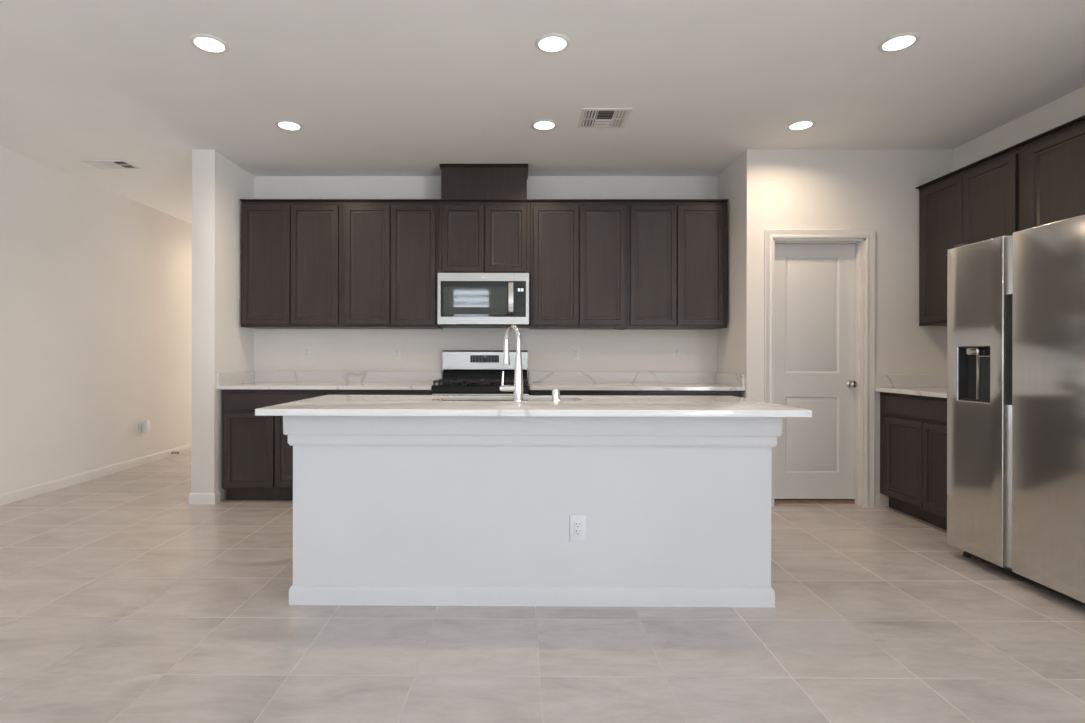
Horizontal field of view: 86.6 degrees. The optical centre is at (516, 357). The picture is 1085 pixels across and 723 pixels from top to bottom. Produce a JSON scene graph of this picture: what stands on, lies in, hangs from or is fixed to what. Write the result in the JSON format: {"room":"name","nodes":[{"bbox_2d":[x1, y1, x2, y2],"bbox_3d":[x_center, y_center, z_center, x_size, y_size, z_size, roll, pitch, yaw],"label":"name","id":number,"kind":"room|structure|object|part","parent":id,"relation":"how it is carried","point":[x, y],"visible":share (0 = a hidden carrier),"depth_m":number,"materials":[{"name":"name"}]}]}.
{"room":"kitchen","nodes":[
{"label":"kitchen","id":0,"kind":"room"},
{"bbox_2d":[0,146,191,493],"bbox_3d":[-4.109,-0.243,0.825,0.150,2.788,17.600,0,0,0],"label":"wall","id":1,"kind":"structure","parent":0,"point":[96,281],"depth_m":5.33,"materials":[{"name":"paint"}]},
{"bbox_2d":[0,444,190,505],"bbox_3d":[-4.010,1.107,4.224,0.013,0.088,10.800,0,0,0],"label":"baseboard","id":2,"kind":"structure","parent":1,"relation":"attached to","point":[23,493],"depth_m":5.31,"materials":[{"name":"paint"}]},
{"bbox_2d":[138,425,142,435],"bbox_3d":[-4.000,0.776,6.114,0.008,0.114,0.070,0,0,0],"label":"wall outlet","id":3,"kind":"object","parent":1,"relation":"attached to","point":[140,432],"visible":1,"depth_m":6.10,"materials":[{"name":"plastic"}]},
{"bbox_2d":[142,421,149,431],"bbox_3d":[-3.966,0.740,6.149,0.058,0.123,0.052,0,0,0],"label":"plug","id":4,"kind":"object","parent":1,"relation":"attached to","point":[146,424],"visible":1,"depth_m":6.12,"materials":[{"name":"plastic"}]},
{"bbox_2d":[191,150,253,500],"bbox_3d":[-2.452,-0.240,7.067,0.182,2.788,5.096,0,0,0],"label":"wall partition","id":5,"kind":"structure","parent":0,"point":[220,344],"depth_m":4.52,"materials":[{"name":"paint"}]},
{"bbox_2d":[188,491,219,504],"bbox_3d":[-2.455,1.110,7.061,0.208,0.088,5.109,0,0,0],"label":"baseboard","id":6,"kind":"structure","parent":5,"relation":"attached to","point":[193,498],"depth_m":4.51,"materials":[{"name":"paint"}]},
{"bbox_2d":[254,176,717,383],"bbox_3d":[-0.287,-0.235,5.236,4.172,2.788,0.120,0,0,0],"label":"wall","id":7,"kind":"structure","parent":0,"point":[549,350],"depth_m":5.18,"materials":[{"name":"paint"}]},
{"bbox_2d":[240,199,348,328],"bbox_3d":[-1.909,-0.793,5.014,0.857,1.078,0.338,0,0,0],"label":"upper cabinet","id":8,"kind":"object","parent":7,"relation":"attached to","point":[291,249],"visible":0.96,"depth_m":4.87,"materials":[{"name":"brown wood"}]},
{"bbox_3d":[-2.120,-0.781,4.866,0.402,1.008,0.020,0,0,0],"label":"door","id":9,"kind":"part","parent":8,"relation":"part of","materials":[{"name":"brown wood"}]},
{"bbox_3d":[-1.908,-1.321,5.014,0.857,0.022,0.338,0,0,0],"label":"moulding","id":10,"kind":"part","parent":8,"relation":"part of","materials":[{"name":"brown wood"}]},
{"bbox_3d":[-1.710,-0.780,4.863,0.402,1.008,0.020,0,0,0],"label":"door","id":11,"kind":"part","parent":8,"relation":"part of","materials":[{"name":"brown wood"}]},
{"bbox_2d":[303,346,310,358],"bbox_3d":[-1.893,-0.044,5.181,0.070,0.114,0.008,0,0,0],"label":"wall outlet","id":12,"kind":"object","parent":7,"relation":"attached to","point":[306,349],"visible":1,"depth_m":5.18,"materials":[{"name":"beige plastic"}]},
{"bbox_2d":[305,348,308,355],"bbox_3d":[-1.893,-0.044,5.179,0.033,0.068,0.004,0,0,0],"label":"receptacle","id":13,"kind":"object","parent":12,"relation":"attached to","point":[306,349],"depth_m":5.18,"materials":[{"name":"beige plastic"}]},
{"bbox_2d":[255,371,441,382],"bbox_3d":[-1.522,0.176,5.172,1.702,0.100,0.020,0,0,0],"label":"backsplash","id":14,"kind":"structure","parent":7,"relation":"attached to","point":[260,376],"depth_m":5.16,"materials":[{"name":"white stone"}]},
{"bbox_2d":[341,199,442,328],"bbox_3d":[-1.072,-0.792,5.009,0.815,1.078,0.338,0,0,0],"label":"upper cabinet","id":15,"kind":"object","parent":7,"relation":"attached to","point":[390,246],"visible":0.97,"depth_m":4.86,"materials":[{"name":"brown wood"}]},
{"bbox_3d":[-1.263,-0.779,4.861,0.380,1.008,0.020,0,0,0],"label":"door","id":16,"kind":"part","parent":15,"relation":"part of","materials":[{"name":"brown wood"}]},
{"bbox_3d":[-1.071,-1.320,5.009,0.815,0.022,0.338,0,0,0],"label":"moulding","id":17,"kind":"part","parent":15,"relation":"part of","materials":[{"name":"brown wood"}]},
{"bbox_3d":[-0.875,-0.778,4.858,0.380,1.008,0.020,0,0,0],"label":"door","id":18,"kind":"part","parent":15,"relation":"part of","materials":[{"name":"brown wood"}]},
{"bbox_2d":[393,347,400,359],"bbox_3d":[-1.078,-0.033,5.176,0.070,0.114,0.008,0,0,0],"label":"wall outlet","id":19,"kind":"object","parent":7,"relation":"attached to","point":[396,350],"visible":1,"depth_m":5.17,"materials":[{"name":"beige plastic"}]},
{"bbox_2d":[438,199,530,277],"bbox_3d":[-0.274,-1.019,5.004,0.779,0.620,0.338,0,0,0],"label":"upper cabinet","id":20,"kind":"object","parent":7,"relation":"attached to","point":[476,235],"visible":0.91,"depth_m":4.86,"materials":[{"name":"brown wood"}]},
{"bbox_3d":[-0.456,-1.000,4.856,0.354,0.562,0.020,0,0,0],"label":"door","id":21,"kind":"part","parent":20,"relation":"part of","materials":[{"name":"brown wood"}]},
{"bbox_2d":[439,164,527,198],"bbox_3d":[-0.277,-1.479,5.004,0.748,0.296,0.338,0,0,0],"label":"vent duct cover","id":22,"kind":"object","parent":20,"relation":"on","point":[458,181],"visible":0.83,"depth_m":4.86,"materials":[{"name":"brown wood"}]},
{"bbox_3d":[-0.277,-1.614,5.004,0.748,0.026,0.338,0,0,0],"label":"crown moulding","id":23,"kind":"part","parent":22,"relation":"part of","materials":[{"name":"brown wood"}]},
{"bbox_2d":[438,273,528,327],"bbox_3d":[-0.278,-0.478,4.954,0.759,0.445,0.434,0,0,0],"label":"microwave oven","id":24,"kind":"object","parent":20,"relation":"attached to","point":[465,300],"visible":1,"depth_m":4.78,"materials":[{"name":"silver metal"}]},
{"bbox_3d":[-0.330,-0.484,4.789,0.609,0.298,0.021,0,0,0],"label":"door glass","id":25,"kind":"part","parent":24,"relation":"part of","materials":[{"name":"black glass"}]},
{"bbox_3d":[-0.049,-0.487,4.758,0.039,0.280,0.046,0,0,0],"label":"handle","id":26,"kind":"part","parent":24,"relation":"part of","materials":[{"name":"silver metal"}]},
{"bbox_3d":[0.025,-0.484,4.782,0.098,0.298,0.021,0,0,0],"label":"control glass","id":27,"kind":"part","parent":24,"relation":"part of","materials":[{"name":"black glass"}]},
{"bbox_3d":[0.038,-0.487,4.787,0.124,0.425,0.029,0,0,0],"label":"control frame","id":28,"kind":"part","parent":24,"relation":"part of","materials":[{"name":"silver metal"}]},
{"bbox_3d":[-0.273,-1.318,5.004,0.779,0.022,0.338,0,0,0],"label":"moulding","id":29,"kind":"part","parent":20,"relation":"part of","materials":[{"name":"brown wood"}]},
{"bbox_3d":[-0.094,-1.000,4.853,0.354,0.562,0.020,0,0,0],"label":"door","id":30,"kind":"part","parent":20,"relation":"part of","materials":[{"name":"brown wood"}]},
{"bbox_2d":[572,348,579,359],"bbox_3d":[0.532,-0.029,5.167,0.070,0.114,0.008,0,0,0],"label":"wall outlet","id":31,"kind":"object","parent":7,"relation":"attached to","point":[575,351],"visible":1,"depth_m":5.16,"materials":[{"name":"beige plastic"}]},
{"bbox_2d":[574,350,577,357],"bbox_3d":[0.532,-0.029,5.164,0.033,0.068,0.004,0,0,0],"label":"receptacle","id":32,"kind":"object","parent":31,"relation":"attached to","point":[575,351],"depth_m":5.16,"materials":[{"name":"beige plastic"}]},
{"bbox_2d":[530,199,628,329],"bbox_3d":[0.527,-0.788,4.999,0.821,1.078,0.338,0,0,0],"label":"upper cabinet","id":33,"kind":"object","parent":7,"relation":"attached to","point":[579,247],"visible":0.94,"depth_m":4.85,"materials":[{"name":"brown wood"}]},
{"bbox_3d":[0.328,-0.776,4.851,0.386,1.008,0.020,0,0,0],"label":"door","id":34,"kind":"part","parent":33,"relation":"part of","materials":[{"name":"brown wood"}]},
{"bbox_3d":[0.528,-1.316,4.999,0.821,0.022,0.338,0,0,0],"label":"moulding","id":35,"kind":"part","parent":33,"relation":"part of","materials":[{"name":"brown wood"}]},
{"bbox_3d":[0.722,-0.775,4.848,0.386,1.008,0.020,0,0,0],"label":"door","id":36,"kind":"part","parent":33,"relation":"part of","materials":[{"name":"brown wood"}]},
{"bbox_2d":[529,372,715,382],"bbox_3d":[0.952,0.181,5.157,1.691,0.100,0.020,0,0,0],"label":"backsplash","id":37,"kind":"structure","parent":7,"relation":"attached to","point":[534,377],"depth_m":5.15,"materials":[{"name":"white stone"}]},
{"bbox_2d":[624,199,728,329],"bbox_3d":[1.357,-0.787,4.994,0.838,1.078,0.338,0,0,0],"label":"upper cabinet","id":38,"kind":"object","parent":7,"relation":"attached to","point":[677,248],"visible":0.92,"depth_m":4.85,"materials":[{"name":"brown wood"}]},
{"bbox_3d":[1.149,-0.774,4.846,0.388,1.008,0.020,0,0,0],"label":"door","id":39,"kind":"part","parent":38,"relation":"part of","materials":[{"name":"brown wood"}]},
{"bbox_3d":[1.358,-1.315,4.994,0.838,0.022,0.338,0,0,0],"label":"moulding","id":40,"kind":"part","parent":38,"relation":"part of","materials":[{"name":"brown wood"}]},
{"bbox_3d":[1.546,-0.773,4.843,0.388,1.008,0.020,0,0,0],"label":"door","id":41,"kind":"part","parent":38,"relation":"part of","materials":[{"name":"brown wood"}]},
{"bbox_2d":[673,347,680,359],"bbox_3d":[1.437,-0.033,5.161,0.070,0.114,0.008,0,0,0],"label":"wall outlet","id":42,"kind":"object","parent":7,"relation":"attached to","point":[676,350],"visible":1,"depth_m":5.16,"materials":[{"name":"beige plastic"}]},
{"bbox_2d":[0,451,1084,722],"bbox_3d":[-0.333,1.219,0.802,7.710,0.120,17.900,0,0,0],"label":"floor","id":43,"kind":"structure","parent":0,"point":[123,599],"depth_m":2.36,"materials":[{"name":"tile"}]},
{"bbox_2d":[222,389,325,499],"bbox_3d":[-1.933,0.707,4.870,0.832,0.896,0.626,0,0,0],"label":"base cabinet","id":44,"kind":"object","parent":43,"relation":"on","point":[257,457],"visible":0.62,"depth_m":4.57,"materials":[{"name":"brown wood"}]},
{"bbox_3d":[-2.123,0.736,4.568,0.386,0.596,0.020,0,0,0],"label":"door","id":45,"kind":"part","parent":44,"relation":"part of","materials":[{"name":"brown wood"}]},
{"bbox_3d":[-1.925,0.349,4.567,0.779,0.135,0.020,0,0,0],"label":"drawer","id":46,"kind":"part","parent":44,"relation":"part of","materials":[{"name":"brown wood"}]},
{"bbox_3d":[-1.730,0.737,4.565,0.386,0.596,0.020,0,0,0],"label":"door","id":47,"kind":"part","parent":44,"relation":"part of","materials":[{"name":"brown wood"}]},
{"bbox_2d":[216,371,441,389],"bbox_3d":[-1.524,0.191,4.860,1.702,0.130,0.645,0,0,0],"label":"countertop","id":48,"kind":"structure","parent":44,"relation":"on","point":[257,380],"depth_m":5.16,"materials":[{"name":"white stone"}]},
{"bbox_2d":[326,390,431,394],"bbox_3d":[-1.095,0.709,4.865,0.841,0.896,0.626,0,0,0],"label":"base cabinet","id":49,"kind":"object","parent":43,"relation":"on","point":[328,392],"visible":0.1,"depth_m":4.57,"materials":[{"name":"brown wood"}]},
{"bbox_3d":[-1.096,0.351,4.561,0.805,0.135,0.020,0,0,0],"label":"drawer","id":50,"kind":"part","parent":49,"relation":"part of","materials":[{"name":"brown wood"}]},
{"bbox_2d":[432,350,528,394],"bbox_3d":[-0.285,0.549,4.810,0.761,1.220,0.720,0,0,0],"label":"gas range","id":51,"kind":"object","parent":43,"relation":"on","point":[465,372],"visible":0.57,"depth_m":5.09,"materials":[{"name":"silver metal"}]},
{"bbox_2d":[432,383,528,393],"bbox_3d":[-0.285,0.254,4.799,0.761,0.064,0.596,0,0,0],"label":"cooktop","id":52,"kind":"object","parent":51,"relation":"in","point":[440,388],"depth_m":4.51,"materials":[{"name":"black metal"}]},
{"bbox_3d":[-0.287,0.330,4.521,0.757,0.087,0.032,0,0,0],"label":"control panel","id":53,"kind":"part","parent":51,"relation":"part of","materials":[{"name":"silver metal"}]},
{"bbox_2d":[283,416,781,606],"bbox_3d":[0.070,0.710,3.053,2.306,0.898,0.794,0,0,0],"label":"kitchen island","id":54,"kind":"object","parent":43,"relation":"on","point":[388,510],"visible":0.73,"depth_m":2.69,"materials":[{"name":"paint"}]},
{"bbox_3d":[0.069,1.116,3.053,2.264,0.088,0.753,0,0,0],"label":"baseboard","id":55,"kind":"part","parent":54,"relation":"part of","materials":[{"name":"paint"}]},
{"bbox_3d":[0.071,0.312,3.043,2.306,0.102,0.774,0,0,0],"label":"moulding","id":56,"kind":"part","parent":54,"relation":"part of","materials":[{"name":"paint"}]},
{"bbox_3d":[0.071,0.389,3.051,2.274,0.053,0.758,0,0,0],"label":"moulding","id":57,"kind":"part","parent":54,"relation":"part of","materials":[{"name":"paint"}]},
{"bbox_2d":[255,395,811,416],"bbox_3d":[0.072,0.245,2.997,2.443,0.030,0.955,0,0,0],"label":"island countertop","id":58,"kind":"structure","parent":54,"relation":"on","point":[326,405],"depth_m":2.65,"materials":[{"name":"white stone"}]},
{"bbox_2d":[500,324,523,400],"bbox_3d":[-0.025,0.026,3.092,0.128,0.406,0.184,0,0,0],"label":"kitchen faucet","id":59,"kind":"object","parent":58,"relation":"on","point":[517,387],"visible":1,"depth_m":3.02,"materials":[{"name":"silver metal"}]},
{"bbox_3d":[-0.075,0.117,3.030,0.016,0.086,0.012,0,0,0],"label":"lever","id":60,"kind":"part","parent":59,"relation":"part of","materials":[{"name":"silver metal"}]},
{"bbox_3d":[-0.050,0.163,3.030,0.080,0.034,0.034,0,0,0],"label":"handle","id":61,"kind":"part","parent":59,"relation":"part of","materials":[{"name":"silver metal"}]},
{"bbox_2d":[551,389,559,400],"bbox_3d":[0.205,0.197,3.029,0.048,0.065,0.048,0,0,0],"label":"air gap cap","id":62,"kind":"object","parent":58,"relation":"on","point":[555,392],"visible":0.98,"depth_m":3.01,"materials":[{"name":"silver metal"}]},
{"bbox_2d":[570,515,585,540],"bbox_3d":[0.285,0.799,2.684,0.076,0.122,0.008,0,0,0],"label":"wall outlet","id":63,"kind":"object","parent":54,"relation":"attached to","point":[577,522],"visible":1,"depth_m":2.68,"materials":[{"name":"plastic"}]},
{"bbox_2d":[574,521,581,535],"bbox_3d":[0.285,0.799,2.682,0.033,0.068,0.004,0,0,0],"label":"receptacle","id":64,"kind":"object","parent":63,"relation":"attached to","point":[577,524],"depth_m":2.68,"materials":[{"name":"plastic"}]},
{"bbox_2d":[529,389,633,394],"bbox_3d":[0.519,0.713,4.855,0.829,0.896,0.626,0,0,0],"label":"base cabinet","id":65,"kind":"object","parent":43,"relation":"on","point":[531,392],"visible":0.09,"depth_m":4.56,"materials":[{"name":"brown wood"}]},
{"bbox_3d":[0.517,0.354,4.552,0.793,0.135,0.020,0,0,0],"label":"drawer","id":66,"kind":"part","parent":65,"relation":"part of","materials":[{"name":"brown wood"}]},
{"bbox_2d":[529,372,744,390],"bbox_3d":[0.950,0.197,4.845,1.691,0.130,0.645,0,0,0],"label":"countertop","id":67,"kind":"structure","parent":65,"relation":"on","point":[666,381],"depth_m":5.14,"materials":[{"name":"white stone"}]},
{"bbox_2d":[634,390,739,396],"bbox_3d":[1.352,0.714,4.850,0.836,0.896,0.626,0,0,0],"label":"base cabinet","id":68,"kind":"object","parent":43,"relation":"on","point":[636,392],"visible":0.12,"depth_m":4.55,"materials":[{"name":"brown wood"}]},
{"bbox_3d":[1.345,0.356,4.547,0.788,0.135,0.020,0,0,0],"label":"drawer","id":69,"kind":"part","parent":68,"relation":"part of","materials":[{"name":"brown wood"}]},
{"bbox_2d":[880,392,946,529],"bbox_3d":[3.099,0.718,4.015,0.582,0.896,0.935,0,0,0],"label":"base cabinet","id":70,"kind":"object","parent":43,"relation":"on","point":[913,428],"visible":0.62,"depth_m":4.08,"materials":[{"name":"brown wood"}]},
{"bbox_3d":[2.819,0.746,4.196,0.020,0.596,0.412,0,0,0],"label":"door","id":71,"kind":"part","parent":70,"relation":"part of","materials":[{"name":"brown wood"}]},
{"bbox_2d":[875,375,946,397],"bbox_3d":[3.089,0.201,4.013,0.609,0.130,0.943,0,0,0],"label":"countertop","id":72,"kind":"structure","parent":70,"relation":"on","point":[921,385],"depth_m":4.46,"materials":[{"name":"white stone"}]},
{"bbox_3d":[2.818,0.359,3.985,0.020,0.135,0.833,0,0,0],"label":"drawer","id":73,"kind":"part","parent":70,"relation":"part of","materials":[{"name":"brown wood"}]},
{"bbox_3d":[2.816,0.746,3.775,0.020,0.596,0.412,0,0,0],"label":"door","id":74,"kind":"part","parent":70,"relation":"part of","materials":[{"name":"brown wood"}]},
{"bbox_2d":[947,215,1084,605],"bbox_3d":[2.937,0.255,2.936,0.800,1.822,0.919,0,0,0],"label":"refrigerator","id":75,"kind":"object","parent":43,"relation":"on","point":[1016,302],"visible":1,"depth_m":2.90,"materials":[{"name":"silver metal"}]},
{"bbox_3d":[2.574,0.232,3.200,0.070,1.735,0.394,0,0,0],"label":"freezer door","id":76,"kind":"part","parent":75,"relation":"part of","materials":[{"name":"silver metal"}]},
{"bbox_3d":[2.571,0.230,2.713,0.070,1.739,0.470,0,0,0],"label":"door","id":77,"kind":"part","parent":75,"relation":"part of","materials":[{"name":"silver metal"}]},
{"bbox_2d":[0,0,1084,223],"bbox_3d":[-0.327,-1.689,0.802,7.710,0.120,17.900,0,0,0],"label":"ceiling","id":78,"kind":"structure","parent":0,"point":[374,87],"depth_m":3.36,"materials":[{"name":"paint"}]},
{"bbox_2d":[81,160,140,168],"bbox_3d":[-3.437,-1.631,4.871,0.360,0.010,0.210,0,0,0],"label":"ceiling vent","id":79,"kind":"object","parent":78,"relation":"in","point":[100,164],"visible":1,"depth_m":4.86,"materials":[{"name":"metal"}]},
{"bbox_2d":[189,34,228,53],"bbox_3d":[-1.600,-1.628,2.993,0.184,0.006,0.184,0,0,0],"label":"recessed light","id":80,"kind":"object","parent":78,"relation":"in","point":[207,43],"visible":1,"depth_m":2.98,"materials":[{"name":"plastic"}]},
{"bbox_2d":[275,120,302,130],"bbox_3d":[-1.602,-1.628,4.045,0.184,0.006,0.184,0,0,0],"label":"recessed light","id":81,"kind":"object","parent":78,"relation":"in","point":[289,125],"visible":1,"depth_m":4.04,"materials":[{"name":"white plastic"}]},
{"bbox_2d":[531,119,556,129],"bbox_3d":[0.191,-1.624,4.027,0.184,0.006,0.184,0,0,0],"label":"recessed light","id":82,"kind":"object","parent":78,"relation":"in","point":[544,124],"visible":1,"depth_m":4.01,"materials":[{"name":"white plastic"}]},
{"bbox_2d":[535,33,569,52],"bbox_3d":[0.185,-1.624,2.982,0.184,0.006,0.184,0,0,0],"label":"recessed light","id":83,"kind":"object","parent":78,"relation":"in","point":[548,43],"visible":1,"depth_m":2.98,"materials":[{"name":"white plastic"}]},
{"bbox_2d":[578,108,631,127],"bbox_3d":[0.592,-1.622,3.912,0.325,0.010,0.310,0,0,0],"label":"ceiling vent","id":84,"kind":"object","parent":78,"relation":"in","point":[590,117],"visible":1,"depth_m":3.89,"materials":[{"name":"metal"}]},
{"bbox_2d":[786,120,815,130],"bbox_3d":[1.986,-1.621,4.021,0.184,0.006,0.184,0,0,0],"label":"recessed light","id":85,"kind":"object","parent":78,"relation":"in","point":[801,124],"visible":1,"depth_m":4.01,"materials":[{"name":"white plastic"}]},
{"bbox_2d":[878,32,919,51],"bbox_3d":[1.970,-1.621,2.966,0.184,0.006,0.184,0,0,0],"label":"recessed light","id":86,"kind":"object","parent":78,"relation":"in","point":[898,42],"visible":1,"depth_m":2.96,"materials":[{"name":"white plastic"}]},
{"bbox_2d":[717,155,740,373],"bbox_3d":[1.860,-0.231,5.340,0.120,2.788,1.445,0,0,0],"label":"wall","id":87,"kind":"structure","parent":0,"point":[729,180],"depth_m":4.80,"materials":[{"name":"paint"}]},
{"bbox_2d":[740,149,952,506],"bbox_3d":[2.597,-0.229,4.551,1.603,2.788,0.125,0,0,0],"label":"wall","id":88,"kind":"structure","parent":0,"point":[875,189],"depth_m":4.49,"materials":[{"name":"paint"}]},
{"bbox_2d":[774,244,857,498],"bbox_3d":[2.358,0.111,4.564,0.685,2.040,0.100,0,0,0],"label":"door","id":89,"kind":"structure","parent":88,"relation":"in","point":[814,456],"depth_m":4.58,"materials":[{"name":"paint"}]},
{"bbox_3d":[2.655,0.213,4.546,0.062,0.062,0.069,0,0,0],"label":"knob","id":90,"kind":"part","parent":89,"relation":"part of","materials":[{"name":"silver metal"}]},
{"bbox_2d":[764,229,874,506],"bbox_3d":[2.358,0.085,4.543,0.855,2.159,0.146,0,0,0],"label":"trim","id":91,"kind":"structure","parent":88,"relation":"attached to","point":[863,239],"depth_m":4.48,"materials":[{"name":"paint"}]},
{"bbox_2d":[875,495,879,506],"bbox_3d":[2.806,1.121,4.481,0.038,0.088,0.013,0,0,0],"label":"baseboard","id":92,"kind":"structure","parent":88,"relation":"attached to","point":[877,497],"depth_m":4.47,"materials":[{"name":"paint"}]},
{"bbox_2d":[875,375,946,387],"bbox_3d":[3.082,0.186,4.474,0.586,0.100,0.020,0,0,0],"label":"backsplash","id":93,"kind":"structure","parent":88,"relation":"attached to","point":[881,381],"depth_m":4.46,"materials":[{"name":"white stone"}]},
{"bbox_2d":[953,86,1084,170],"bbox_3d":[3.439,-0.227,-1.019,0.150,2.788,14.004,0,0,0],"label":"wall","id":94,"kind":"structure","parent":0,"point":[1071,106],"depth_m":3.85,"materials":[{"name":"paint"}]},
{"bbox_2d":[915,145,1019,325],"bbox_3d":[3.248,-0.783,4.031,0.290,1.078,0.900,0,0,0],"label":"upper cabinet","id":95,"kind":"object","parent":94,"relation":"attached to","point":[978,201],"visible":0.54,"depth_m":4.04,"materials":[{"name":"brown wood"}]},
{"bbox_3d":[3.124,-0.770,4.232,0.020,1.008,0.420,0,0,0],"label":"door","id":96,"kind":"part","parent":95,"relation":"part of","materials":[{"name":"brown wood"}]},
{"bbox_3d":[3.249,-1.311,4.031,0.290,0.022,0.900,0,0,0],"label":"moulding","id":97,"kind":"part","parent":95,"relation":"part of","materials":[{"name":"brown wood"}]},
{"bbox_3d":[3.122,-0.770,3.804,0.020,1.008,0.420,0,0,0],"label":"door","id":98,"kind":"part","parent":95,"relation":"part of","materials":[{"name":"brown wood"}]},
{"bbox_2d":[1015,115,1084,230],"bbox_3d":[3.243,-1.008,3.080,0.290,0.628,1.000,0,0,0],"label":"upper cabinet","id":99,"kind":"object","parent":94,"relation":"attached to","point":[1052,162],"visible":0.68,"depth_m":3.35,"materials":[{"name":"brown wood"}]},
{"bbox_3d":[3.244,-1.311,3.080,0.290,0.022,1.000,0,0,0],"label":"moulding","id":100,"kind":"part","parent":99,"relation":"part of","materials":[{"name":"brown wood"}]}
]}

